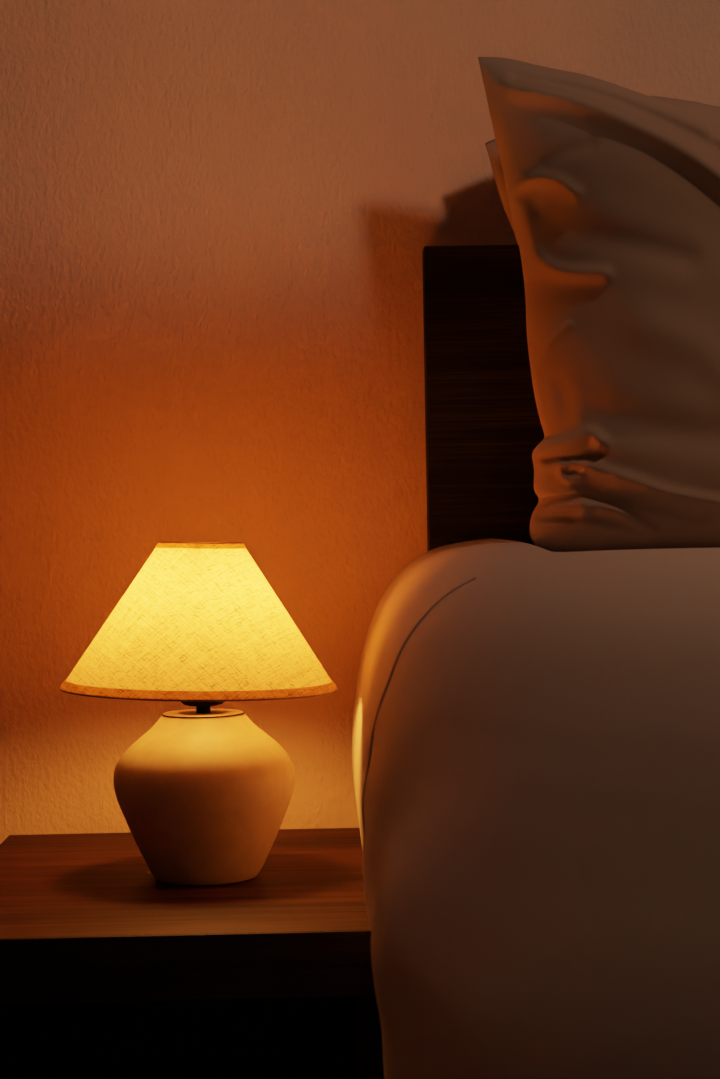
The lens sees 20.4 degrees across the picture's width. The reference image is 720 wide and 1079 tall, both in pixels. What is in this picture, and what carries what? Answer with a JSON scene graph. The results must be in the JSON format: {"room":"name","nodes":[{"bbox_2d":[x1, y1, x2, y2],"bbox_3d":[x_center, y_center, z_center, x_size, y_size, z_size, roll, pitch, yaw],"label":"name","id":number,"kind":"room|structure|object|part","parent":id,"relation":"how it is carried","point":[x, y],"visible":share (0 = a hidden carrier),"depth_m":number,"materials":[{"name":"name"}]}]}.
{"room":"bedroom","nodes":[
{"label":"bedroom","id":0,"kind":"room"},
{"bbox_2d":[0,0,719,1078],"bbox_3d":[0.591,-0.545,2.491,5.100,2.600,0.120,-1,1,-1],"label":"wall","id":1,"kind":"structure","parent":0,"point":[218,218],"depth_m":2.42,"materials":[{"name":"paint"}]},
{"bbox_3d":[0.595,0.825,0.492,5.220,0.100,4.144,-1,1,-1],"label":"floor","id":2,"kind":"structure","parent":0,"visible":0},
{"bbox_2d":[0,828,379,1078],"bbox_3d":[-0.198,0.562,2.105,0.425,0.417,0.605,-1,1,-1],"label":"nightstand","id":3,"kind":"object","parent":2,"relation":"on","point":[109,969],"visible":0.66,"depth_m":2.02,"materials":[{"name":"brown wood"}]},
{"bbox_3d":[-0.400,0.581,2.114,0.022,0.387,0.579,-1,1,-1],"label":"panel","id":4,"kind":"part","parent":3,"relation":"part of","materials":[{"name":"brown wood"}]},
{"bbox_2d":[26,1060,349,1078],"bbox_3d":[-0.197,0.642,2.125,0.381,0.022,0.543,-1,1,-1],"label":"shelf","id":5,"kind":"object","parent":3,"relation":"attached to","point":[35,1069],"depth_m":2.37,"materials":[{"name":"brown wood"}]},
{"bbox_3d":[-0.205,0.551,2.402,0.381,0.339,0.012,-1,1,-1],"label":"panel","id":6,"kind":"part","parent":3,"relation":"part of","materials":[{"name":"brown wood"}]},
{"bbox_2d":[60,542,337,885],"bbox_3d":[-0.167,0.177,2.092,0.289,0.352,0.289,-1,1,7],"label":"table lamp","id":7,"kind":"object","parent":3,"relation":"on","point":[204,795],"visible":1,"depth_m":2.02,"materials":[{"name":"beige fabric"}]},
{"bbox_3d":[-0.167,0.079,2.091,0.287,0.151,0.287,1,1,-1],"label":"lamp shade","id":8,"kind":"part","parent":7,"relation":"part of","materials":[{"name":"fabric"}]},
{"bbox_2d":[181,702,223,706],"bbox_3d":[-0.164,0.149,2.092,0.051,0.050,0.051,-1,1,-1],"label":"socket","id":9,"kind":"object","parent":7,"relation":"attached to","point":[196,704],"depth_m":2.07,"materials":[{"name":"black plastic"}]},
{"bbox_3d":[-0.164,0.170,2.092,0.015,0.027,0.015,-1,1,-1],"label":"stem","id":10,"kind":"part","parent":7,"relation":"part of","materials":[{"name":"black plastic"}]},
{"bbox_3d":[-0.164,0.182,2.092,0.085,0.002,0.085,-1,1,-1],"label":"neck plate","id":11,"kind":"part","parent":7,"relation":"part of","materials":[{"name":"brown metal"}]},
{"bbox_2d":[113,714,294,885],"bbox_3d":[-0.162,0.267,2.093,0.190,0.172,0.190,-1,1,-1],"label":"lamp base","id":12,"kind":"object","parent":7,"relation":"attached to","point":[204,799],"depth_m":2.03,"materials":[{"name":"beige ceramic"}]},
{"bbox_3d":[0.003,0.574,2.123,0.022,0.387,0.579,-1,1,-1],"label":"panel","id":13,"kind":"part","parent":3,"relation":"part of","materials":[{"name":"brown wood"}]},
{"bbox_2d":[422,245,543,550],"bbox_3d":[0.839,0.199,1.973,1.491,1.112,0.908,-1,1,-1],"label":"headboard","id":14,"kind":"object","parent":2,"relation":"on","point":[483,427],"visible":0.23,"depth_m":2.37,"materials":[{"name":"brown wood"}]},
{"bbox_2d":[352,538,719,1078],"bbox_3d":[0.766,0.340,1.744,1.527,0.692,1.274,-1,1,-1],"label":"duvet","id":15,"kind":"object","parent":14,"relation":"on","point":[536,730],"visible":1,"depth_m":1.38,"materials":[{"name":"beige fabric"}]},
{"bbox_2d":[478,57,719,551],"bbox_3d":[0.530,-0.255,2.086,0.800,0.524,0.203,-1,1,-1],"label":"pillow","id":16,"kind":"object","parent":15,"relation":"on","point":[613,190],"visible":1,"depth_m":2.02,"materials":[{"name":"beige fabric"}]},
{"bbox_2d":[485,96,719,245],"bbox_3d":[0.537,-0.260,2.309,0.780,0.521,0.117,-1,1,-1],"label":"pillow","id":17,"kind":"object","parent":15,"relation":"on","point":[710,115],"visible":0.04,"depth_m":2.29,"materials":[{"name":"beige fabric"}]}
]}

